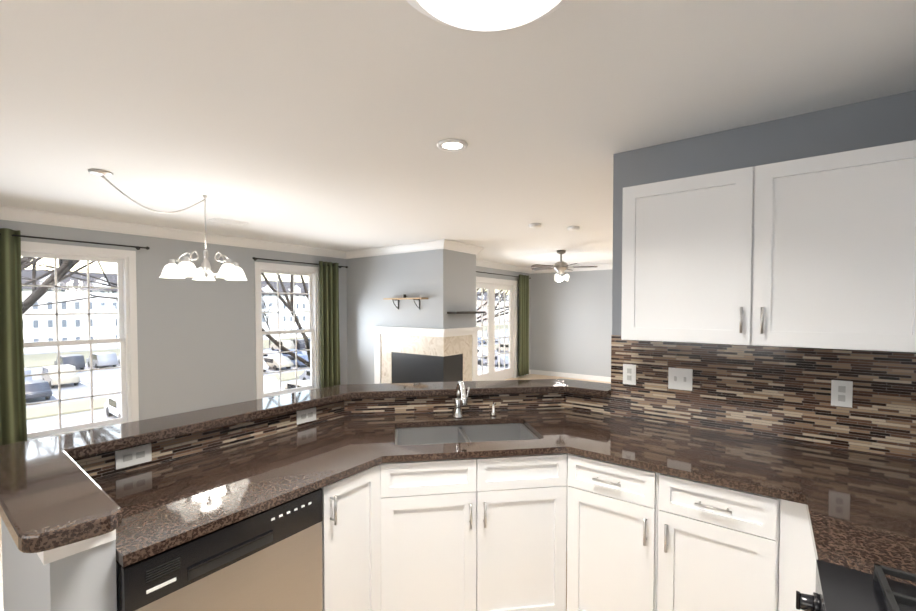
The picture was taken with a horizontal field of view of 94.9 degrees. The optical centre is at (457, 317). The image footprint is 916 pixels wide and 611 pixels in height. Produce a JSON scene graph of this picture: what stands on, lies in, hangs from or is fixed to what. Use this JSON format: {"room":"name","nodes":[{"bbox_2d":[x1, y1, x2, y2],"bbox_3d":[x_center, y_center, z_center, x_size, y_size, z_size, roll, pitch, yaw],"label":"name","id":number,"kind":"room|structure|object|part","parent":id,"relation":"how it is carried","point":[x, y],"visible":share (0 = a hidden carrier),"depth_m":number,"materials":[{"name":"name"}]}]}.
{"room":"kitchen","nodes":[
{"label":"kitchen","id":0,"kind":"room"},
{"bbox_2d":[0,220,346,419],"bbox_3d":[-3.953,0.230,4.057,0.150,2.440,7.120,1,2,36],"label":"wall","id":1,"kind":"structure","parent":0,"point":[196,341],"depth_m":5.00,"materials":[{"name":"grey paint"}]},
{"bbox_2d":[0,228,149,444],"bbox_3d":[-3.815,0.207,3.985,0.156,1.990,1.530,1,2,36],"label":"curtain","id":2,"kind":"object","parent":1,"relation":"hanging from","point":[13,424],"visible":0.9,"depth_m":3.73,"materials":[{"name":"green fabric"}]},
{"bbox_3d":[-3.834,-0.738,3.976,0.108,0.038,1.530,1,2,36],"label":"rod","id":3,"kind":"part","parent":2,"relation":"part of","materials":[{"name":"black metal"}]},
{"bbox_2d":[21,241,138,440],"bbox_3d":[-3.833,0.219,4.204,0.168,1.855,0.990,1,2,36],"label":"window","id":4,"kind":"structure","parent":1,"relation":"in","point":[125,260],"depth_m":4.32,"materials":[{"name":"white"}]},
{"bbox_2d":[0,206,347,258],"bbox_3d":[-3.827,-0.934,3.997,0.090,0.110,6.920,1,2,36],"label":"crown molding","id":5,"kind":"structure","parent":1,"relation":"attached to","point":[40,217],"depth_m":4.58,"materials":[{"name":"white wood"}]},
{"bbox_2d":[255,262,319,398],"bbox_3d":[-2.455,0.174,6.064,0.168,1.855,1.020,1,2,36],"label":"window","id":6,"kind":"structure","parent":1,"relation":"in","point":[312,274],"depth_m":6.06,"materials":[{"name":"white"}]},
{"bbox_2d":[253,257,347,387],"bbox_3d":[-2.230,0.155,6.127,0.156,1.990,1.540,1,2,36],"label":"curtain","id":7,"kind":"object","parent":1,"relation":"hanging from","point":[329,326],"visible":0.92,"depth_m":6.43,"materials":[{"name":"green fabric"}]},
{"bbox_3d":[-2.249,-0.790,6.118,0.108,0.038,1.540,1,2,36],"label":"rod","id":8,"kind":"part","parent":7,"relation":"part of","materials":[{"name":"black metal"}]},
{"bbox_2d":[1,408,607,610],"bbox_3d":[-0.297,0.988,2.022,1.370,1.023,2.430,1,2,36],"label":"wall","id":9,"kind":"structure","parent":0,"point":[85,580],"depth_m":1.08,"materials":[{"name":"grey paint"}]},
{"bbox_2d":[35,529,115,564],"bbox_3d":[-1.241,0.532,1.256,0.806,0.075,0.151,1,2,36],"label":"trim","id":10,"kind":"structure","parent":9,"relation":"attached to","point":[51,555],"depth_m":1.02,"materials":[{"name":"white wood"}]},
{"bbox_2d":[0,379,610,552],"bbox_3d":[-0.315,0.454,2.028,1.418,0.040,2.560,1,2,36],"label":"bar","id":11,"kind":"object","parent":9,"relation":"on","point":[53,494],"visible":0.92,"depth_m":1.47,"materials":[{"name":"brown stone"}]},
{"bbox_2d":[73,392,610,479],"bbox_3d":[-0.246,0.531,1.977,1.249,0.108,2.181,1,2,36],"label":"backsplash","id":12,"kind":"structure","parent":9,"relation":"attached to","point":[97,466],"depth_m":2.39,"materials":[{"name":"tile"}]},
{"bbox_2d":[115,443,151,469],"bbox_3d":[-1.260,0.539,1.635,0.008,0.070,0.115,1,2,36],"label":"electrical outlet","id":13,"kind":"object","parent":12,"relation":"attached to","point":[131,456],"visible":1,"depth_m":1.63,"materials":[{"name":"white"}]},
{"bbox_2d":[297,407,315,424],"bbox_3d":[-0.808,0.524,2.245,0.008,0.070,0.115,1,2,36],"label":"electrical outlet","id":14,"kind":"object","parent":12,"relation":"attached to","point":[306,415],"visible":1,"depth_m":2.24,"materials":[{"name":"white"}]},
{"bbox_2d":[0,369,610,610],"bbox_3d":[1.201,1.523,3.109,9.600,0.100,11.680,1,2,36],"label":"floor","id":15,"kind":"structure","parent":0,"point":[530,376],"depth_m":8.67,"materials":[{"name":"brown wood"}]},
{"bbox_2d":[116,488,322,610],"bbox_3d":[-0.922,1.073,1.510,0.616,0.878,0.604,1,2,36],"label":"dishwasher","id":16,"kind":"object","parent":15,"relation":"on","point":[270,559],"visible":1,"depth_m":1.33,"materials":[{"name":"silver metal"}]},
{"bbox_2d":[322,464,380,610],"bbox_3d":[-0.644,1.062,1.873,0.630,0.883,0.303,1,2,36],"label":"base cabinet","id":17,"kind":"object","parent":15,"relation":"on","point":[351,551],"visible":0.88,"depth_m":1.71,"materials":[{"name":"white wood"}]},
{"bbox_2d":[370,326,481,383],"bbox_3d":[-0.490,0.765,6.327,1.432,1.260,0.892,1,2,36],"label":"fireplace mantel","id":18,"kind":"object","parent":15,"relation":"on","point":[408,355],"visible":0.67,"depth_m":5.99,"materials":[{"name":"white"}]},
{"bbox_2d":[380,453,566,610],"bbox_3d":[0.043,1.055,2.162,0.861,0.883,0.630,0,1,-8],"label":"base cabinet","id":19,"kind":"object","parent":15,"relation":"on","point":[480,534],"visible":1,"depth_m":1.89,"materials":[{"name":"white wood"}]},
{"bbox_2d":[94,408,915,585],"bbox_3d":[0.369,0.613,1.517,2.765,0.030,2.170,1,2,36],"label":"countertop","id":20,"kind":"structure","parent":19,"relation":"on","point":[861,509],"depth_m":1.64,"materials":[{"name":"brown stone"}]},
{"bbox_2d":[453,381,469,417],"bbox_3d":[0.022,0.463,2.341,0.202,0.228,0.226,1,2,36],"label":"faucet","id":21,"kind":"object","parent":20,"relation":"on","point":[459,402],"visible":0.98,"depth_m":2.41,"materials":[{"name":"silver metal"}]},
{"bbox_2d":[395,423,538,445],"bbox_3d":[0.039,0.704,2.173,0.760,0.182,0.430,0,1,-8],"label":"sink basin","id":22,"kind":"object","parent":20,"relation":"in","point":[456,434],"visible":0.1,"depth_m":2.34,"materials":[{"name":"silver metal"}]},
{"bbox_2d":[490,402,496,415],"bbox_3d":[0.209,0.532,2.453,0.058,0.083,0.058,1,2,36],"label":"soap dispenser","id":23,"kind":"object","parent":20,"relation":"on","point":[493,413],"visible":0.98,"depth_m":2.46,"materials":[{"name":"silver metal"}]},
{"bbox_2d":[567,453,657,610],"bbox_3d":[0.820,1.057,2.061,0.387,0.883,0.630,1,2,36],"label":"base cabinet","id":24,"kind":"object","parent":15,"relation":"on","point":[612,532],"visible":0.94,"depth_m":1.83,"materials":[{"name":"white wood"}]},
{"bbox_2d":[657,473,779,610],"bbox_3d":[1.136,1.063,1.827,0.395,0.883,0.630,1,2,36],"label":"base cabinet","id":25,"kind":"object","parent":15,"relation":"on","point":[718,548],"visible":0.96,"depth_m":1.60,"materials":[{"name":"white wood"}]},
{"bbox_2d":[778,499,815,610],"bbox_3d":[1.487,1.074,1.340,0.744,0.883,1.136,1,2,36],"label":"base cabinet","id":26,"kind":"object","parent":15,"relation":"on","point":[797,565],"depth_m":1.47,"materials":[{"name":"white wood"}]},
{"bbox_2d":[796,559,915,610],"bbox_3d":[0.910,1.019,0.582,0.727,1.030,0.758,1,2,36],"label":"range","id":27,"kind":"object","parent":15,"relation":"on","point":[840,588],"visible":1,"depth_m":0.94,"materials":[{"name":"black metal"}]},
{"bbox_2d":[347,249,475,383],"bbox_3d":[-0.829,0.168,6.596,2.150,2.440,0.780,1,2,36],"label":"wall","id":28,"kind":"structure","parent":0,"point":[443,281],"depth_m":6.14,"materials":[{"name":"grey paint"}]},
{"bbox_2d":[344,239,451,258],"bbox_3d":[-0.955,-0.985,6.120,2.000,0.110,0.090,1,2,36],"label":"crown molding","id":29,"kind":"structure","parent":28,"relation":"attached to","point":[443,243],"depth_m":6.01,"materials":[{"name":"white wood"}]},
{"bbox_2d":[383,294,427,308],"bbox_3d":[-0.746,-0.221,5.942,0.730,0.210,0.153,1,2,36],"label":"shelf","id":30,"kind":"object","parent":28,"relation":"attached to","point":[405,298],"visible":1,"depth_m":5.93,"materials":[{"name":"brown wood"}]},
{"bbox_2d":[452,241,479,254],"bbox_3d":[0.068,-0.980,5.897,0.090,0.110,0.750,1,2,36],"label":"crown molding","id":31,"kind":"structure","parent":28,"relation":"attached to","point":[456,246],"depth_m":5.93,"materials":[{"name":"white wood"}]},
{"bbox_2d":[447,311,485,313],"bbox_3d":[0.130,-0.071,5.942,0.158,0.030,0.720,1,2,36],"label":"floating shelf","id":32,"kind":"object","parent":28,"relation":"attached to","point":[469,312],"visible":1,"depth_m":5.89,"materials":[{"name":"grey wood"}]},
{"bbox_2d":[0,0,915,267],"bbox_3d":[1.201,-1.016,3.048,9.600,0.100,11.680,1,2,36],"label":"ceiling","id":33,"kind":"structure","parent":0,"point":[328,124],"depth_m":1.83,"materials":[{"name":"white paint"}]},
{"bbox_2d":[88,169,246,280],"bbox_3d":[-2.141,-0.638,3.195,0.617,0.660,1.055,1,2,36],"label":"chandelier","id":34,"kind":"object","parent":33,"relation":"hanging from","point":[186,267],"visible":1,"depth_m":3.25,"materials":[{"name":"white glass"}]},
{"bbox_2d":[208,218,248,225],"bbox_3d":[-2.380,-0.991,4.362,0.180,0.011,0.330,1,2,36],"label":"ceiling vent","id":35,"kind":"object","parent":33,"relation":"in","point":[226,221],"visible":0.96,"depth_m":4.33,"materials":[{"name":"white"}]},
{"bbox_2d":[437,139,467,151],"bbox_3d":[-0.032,-0.943,2.308,0.170,0.009,0.170,1,2,36],"label":"recessed light","id":36,"kind":"object","parent":33,"relation":"in","point":[451,145],"visible":1,"depth_m":2.30,"materials":[{"name":"white"}]},
{"bbox_2d":[406,0,568,31],"bbox_3d":[0.084,-0.871,1.054,0.540,0.092,0.540,1,2,36],"label":"flush ceiling light","id":37,"kind":"object","parent":33,"relation":"attached to","point":[484,15],"visible":1,"depth_m":1.16,"materials":[{"name":"white glass"}]},
{"bbox_2d":[529,223,540,227],"bbox_3d":[0.826,-0.982,4.509,0.130,0.036,0.130,1,2,36],"label":"smoke detector","id":38,"kind":"object","parent":33,"relation":"attached to","point":[534,225],"visible":1,"depth_m":4.46,"materials":[{"name":"white plastic"}]},
{"bbox_2d":[531,250,597,281],"bbox_3d":[1.621,-0.809,6.644,1.050,0.486,1.043,1,2,36],"label":"ceiling fan","id":39,"kind":"object","parent":33,"relation":"hanging from","point":[561,267],"visible":1,"depth_m":6.54,"materials":[{"name":"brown metal"}]},
{"bbox_2d":[567,226,578,230],"bbox_3d":[1.281,-0.986,4.670,0.130,0.036,0.130,1,2,36],"label":"smoke detector","id":40,"kind":"object","parent":33,"relation":"attached to","point":[572,228],"visible":1,"depth_m":4.62,"materials":[{"name":"white plastic"}]},
{"bbox_2d":[476,266,530,369],"bbox_3d":[0.582,0.124,8.418,0.150,2.440,3.830,1,2,36],"label":"wall","id":41,"kind":"structure","parent":0,"point":[495,271],"depth_m":9.03,"materials":[{"name":"grey paint"}]},
{"bbox_2d":[476,277,517,380],"bbox_3d":[0.670,0.277,8.525,0.168,2.130,1.940,1,2,36],"label":"french door","id":42,"kind":"structure","parent":41,"relation":"in","point":[490,285],"depth_m":8.70,"materials":[{"name":"white"}]},
{"bbox_2d":[476,271,530,375],"bbox_3d":[0.890,0.185,8.578,0.156,2.210,2.510,1,2,36],"label":"curtain","id":43,"kind":"object","parent":41,"relation":"hanging from","point":[523,347],"visible":0.94,"depth_m":9.24,"materials":[{"name":"green fabric"}]},
{"bbox_3d":[0.871,-0.870,8.567,0.108,0.038,2.510,1,2,36],"label":"rod","id":44,"kind":"part","parent":43,"relation":"part of","materials":[{"name":"black metal"}]},
{"bbox_2d":[476,259,531,273],"bbox_3d":[0.605,-1.036,8.218,0.090,0.110,3.580,1,2,36],"label":"crown molding","id":45,"kind":"structure","parent":41,"relation":"attached to","point":[481,263],"depth_m":8.63,"materials":[{"name":"white wood"}]},
{"bbox_2d":[530,269,611,376],"bbox_3d":[5.053,0.149,7.399,8.550,2.440,0.150,1,2,36],"label":"wall","id":46,"kind":"structure","parent":0,"point":[571,324],"depth_m":9.19,"materials":[{"name":"grey paint"}]},
{"bbox_2d":[531,370,610,381],"bbox_3d":[5.004,1.320,7.361,8.250,0.100,0.015,1,2,36],"label":"baseboard","id":47,"kind":"structure","parent":46,"relation":"attached to","point":[576,376],"depth_m":9.21,"materials":[{"name":"white wood"}]},
{"bbox_2d":[532,264,612,273],"bbox_3d":[4.982,-1.013,7.274,8.250,0.110,0.090,1,2,36],"label":"crown molding","id":48,"kind":"structure","parent":46,"relation":"attached to","point":[601,266],"depth_m":9.00,"materials":[{"name":"white wood"}]},
{"bbox_2d":[612,90,915,460],"bbox_3d":[1.556,0.278,2.070,1.530,2.440,0.120,1,2,36],"label":"wall","id":49,"kind":"structure","parent":0,"point":[887,120],"depth_m":2.03,"materials":[{"name":"grey paint"}]},
{"bbox_2d":[611,335,915,459],"bbox_3d":[1.516,0.349,2.020,1.528,0.470,0.009,1,2,36],"label":"tile backsplash","id":50,"kind":"structure","parent":49,"relation":"attached to","point":[778,393],"depth_m":2.01,"materials":[{"name":"tile"}]},
{"bbox_2d":[623,364,635,384],"bbox_3d":[0.980,0.325,2.405,0.070,0.115,0.008,1,2,36],"label":"electrical outlet","id":51,"kind":"object","parent":50,"relation":"attached to","point":[629,373],"visible":1,"depth_m":2.40,"materials":[{"name":"white plastic"}]},
{"bbox_2d":[668,367,692,390],"bbox_3d":[1.188,0.329,2.249,0.115,0.115,0.011,1,2,36],"label":"light switch","id":52,"kind":"object","parent":50,"relation":"attached to","point":[679,378],"visible":1,"depth_m":2.25,"materials":[{"name":"white plastic"}]},
{"bbox_2d":[831,380,852,407],"bbox_3d":[1.705,0.338,1.868,0.070,0.115,0.008,1,2,36],"label":"electrical outlet","id":53,"kind":"object","parent":50,"relation":"attached to","point":[841,393],"visible":1,"depth_m":1.87,"materials":[{"name":"white plastic"}]},
{"bbox_2d":[621,140,915,352],"bbox_3d":[1.338,-0.263,1.901,1.075,0.760,0.382,1,2,36],"label":"upper cabinet","id":54,"kind":"object","parent":49,"relation":"attached to","point":[815,252],"visible":1,"depth_m":1.73,"materials":[{"name":"white wood"}]},
{"label":"outside","id":55,"kind":"structure","parent":0,"visible":0},
{"bbox_2d":[24,329,508,432],"bbox_3d":[-55.188,5.670,65.254,154.250,0.200,280.000,1,2,36],"label":"ground","id":56,"kind":"structure","parent":55,"point":[37,426],"depth_m":37.06,"materials":[{"name":"white snow"}]},
{"bbox_2d":[24,368,32,380],"bbox_3d":[-38.223,5.412,36.261,4.542,1.700,1.908,1,2,36],"label":"car","id":57,"kind":"object","parent":56,"relation":"on","point":[27,372],"depth_m":36.18,"materials":[{"name":"grey metal"}]},
{"bbox_2d":[25,379,51,399],"bbox_3d":[-33.401,5.673,32.697,4.549,1.350,1.926,1,2,36],"label":"car","id":58,"kind":"object","parent":56,"relation":"on","point":[32,389],"depth_m":31.89,"materials":[{"name":"grey metal"}]},
{"bbox_2d":[21,257,95,313],"bbox_3d":[-7.356,0.667,7.211,13.147,12.629,8.782,1,2,36],"label":"tree","id":59,"kind":"object","parent":56,"relation":"on","point":[62,269],"depth_m":6.78,"materials":[{"name":"brown plant"}]},
{"bbox_2d":[42,364,79,387],"bbox_3d":[-36.498,5.355,38.592,4.502,1.700,1.824,1,2,36],"label":"car","id":60,"kind":"object","parent":56,"relation":"on","point":[68,379],"depth_m":37.74,"materials":[{"name":"beige metal"}]},
{"bbox_2d":[54,354,84,369],"bbox_3d":[-44.419,5.126,48.059,4.508,1.700,1.835,1,2,36],"label":"car","id":61,"kind":"object","parent":56,"relation":"on","point":[68,360],"depth_m":47.00,"materials":[{"name":"grey metal"}]},
{"bbox_2d":[21,269,119,353],"bbox_3d":[-84.887,-0.742,49.130,12.300,13.400,99.600,1,2,36],"label":"townhouses","id":62,"kind":"structure","parent":56,"relation":"on","point":[31,322],"depth_m":69.39,"materials":[{"name":"grey"}]},
{"bbox_2d":[86,352,117,367],"bbox_3d":[-42.693,5.070,50.389,4.554,1.700,1.940,1,2,36],"label":"car","id":63,"kind":"object","parent":56,"relation":"on","point":[97,357],"depth_m":49.31,"materials":[{"name":"grey metal"}]},
{"bbox_2d":[104,395,120,417],"bbox_3d":[-21.226,5.804,27.296,4.547,1.350,1.921,1,2,36],"label":"car","id":64,"kind":"object","parent":56,"relation":"on","point":[115,399],"depth_m":26.74,"materials":[{"name":"white"}]},
{"bbox_2d":[21,256,508,366],"bbox_3d":[-2.103,0.825,10.051,7.079,12.174,12.603,1,2,36],"label":"tree","id":65,"kind":"object","parent":56,"relation":"on","point":[290,308],"depth_m":9.13,"materials":[{"name":"brown plant"}]},
{"bbox_2d":[263,360,268,371],"bbox_3d":[-23.049,5.335,46.679,4.542,1.350,1.907,1,2,36],"label":"car","id":66,"kind":"object","parent":56,"relation":"on","point":[266,366],"depth_m":46.00,"materials":[{"name":"white metal"}]},
{"bbox_2d":[29,348,503,431],"bbox_3d":[-18.221,6.099,43.135,53.200,0.011,101.620,1,2,36],"label":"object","id":67,"kind":"structure","parent":56,"relation":"on","point":[31,428],"depth_m":35.90,"materials":[{"name":"white"}]},
{"bbox_2d":[24,324,508,419],"bbox_3d":[-26.753,6.019,44.211,81.000,0.120,280.000,1,2,36],"label":"lawn","id":68,"kind":"structure","parent":56,"relation":"on","point":[99,401],"depth_m":42.16,"materials":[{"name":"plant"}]},
{"bbox_2d":[262,291,276,347],"bbox_3d":[-33.620,0.172,72.197,8.437,10.466,7.326,1,2,36],"label":"tree","id":69,"kind":"object","parent":56,"relation":"on","point":[267,317],"depth_m":72.17,"materials":[{"name":"brown plant"}]},
{"bbox_2d":[264,376,284,390],"bbox_3d":[-16.050,5.635,34.287,4.550,1.350,1.930,1,2,36],"label":"car","id":70,"kind":"object","parent":56,"relation":"on","point":[272,385],"depth_m":33.73,"materials":[{"name":"white metal"}]},
{"bbox_2d":[263,351,285,357],"bbox_3d":[-24.422,5.135,54.908,4.527,1.350,1.872,1,2,36],"label":"car","id":71,"kind":"object","parent":56,"relation":"on","point":[270,355],"depth_m":54.22,"materials":[{"name":"grey metal"}]},
{"bbox_2d":[263,356,293,370],"bbox_3d":[-21.324,5.278,49.010,4.559,1.350,1.954,1,2,36],"label":"car","id":72,"kind":"object","parent":56,"relation":"on","point":[275,364],"depth_m":47.97,"materials":[{"name":"beige metal"}]},
{"bbox_2d":[270,340,294,350],"bbox_3d":[-28.891,4.618,69.032,4.536,1.700,1.893,1,2,36],"label":"car","id":73,"kind":"object","parent":56,"relation":"on","point":[285,344],"depth_m":68.09,"materials":[{"name":"beige metal"}]},
{"bbox_2d":[281,349,302,355],"bbox_3d":[-22.697,5.079,57.238,4.529,1.350,1.875,1,2,36],"label":"car","id":74,"kind":"object","parent":56,"relation":"on","point":[286,354],"depth_m":56.86,"materials":[{"name":"blue"}]},
{"bbox_2d":[277,379,309,390],"bbox_3d":[-11.228,5.546,30.714,4.522,1.700,1.862,1,2,36],"label":"car","id":75,"kind":"object","parent":56,"relation":"on","point":[305,382],"depth_m":30.24,"materials":[{"name":"beige metal"}]},
{"bbox_2d":[286,354,308,367],"bbox_3d":[-19.599,5.222,51.340,4.547,1.350,1.920,1,2,36],"label":"car","id":76,"kind":"object","parent":56,"relation":"on","point":[303,356],"depth_m":50.36,"materials":[{"name":"blue"}]},
{"bbox_2d":[291,339,309,349],"bbox_3d":[-27.166,4.562,71.362,4.547,1.700,1.921,1,2,36],"label":"car","id":77,"kind":"object","parent":56,"relation":"on","point":[299,343],"depth_m":69.79,"materials":[{"name":"grey metal"}]},
{"bbox_2d":[299,370,309,379],"bbox_3d":[-12.600,5.522,38.948,4.514,1.350,1.846,1,2,36],"label":"car","id":78,"kind":"object","parent":56,"relation":"on","point":[303,377],"depth_m":38.97,"materials":[{"name":"grey metal"}]},
{"bbox_2d":[261,280,508,339],"bbox_3d":[-14.091,-2.894,138.035,12.300,13.400,112.800,1,2,36],"label":"townhouses","id":79,"kind":"structure","parent":56,"relation":"on","point":[288,325],"depth_m":97.37,"materials":[{"name":"grey"}]},
{"bbox_2d":[478,347,486,355],"bbox_3d":[2.927,5.014,59.921,4.520,1.350,1.858,1,2,36],"label":"car","id":80,"kind":"object","parent":56,"relation":"on","point":[484,351],"depth_m":58.83,"materials":[{"name":"white metal"}]},
{"bbox_2d":[478,354,508,366],"bbox_3d":[4.300,5.213,51.691,4.533,1.350,1.885,1,2,36],"label":"car","id":81,"kind":"object","parent":56,"relation":"on","point":[501,360],"depth_m":50.47,"materials":[{"name":"grey metal"}]},
{"bbox_2d":[495,343,508,351],"bbox_3d":[8.103,4.845,66.912,4.546,1.350,1.918,1,2,36],"label":"car","id":82,"kind":"object","parent":56,"relation":"on","point":[501,346],"depth_m":66.70,"materials":[{"name":"beige metal"}]}
]}

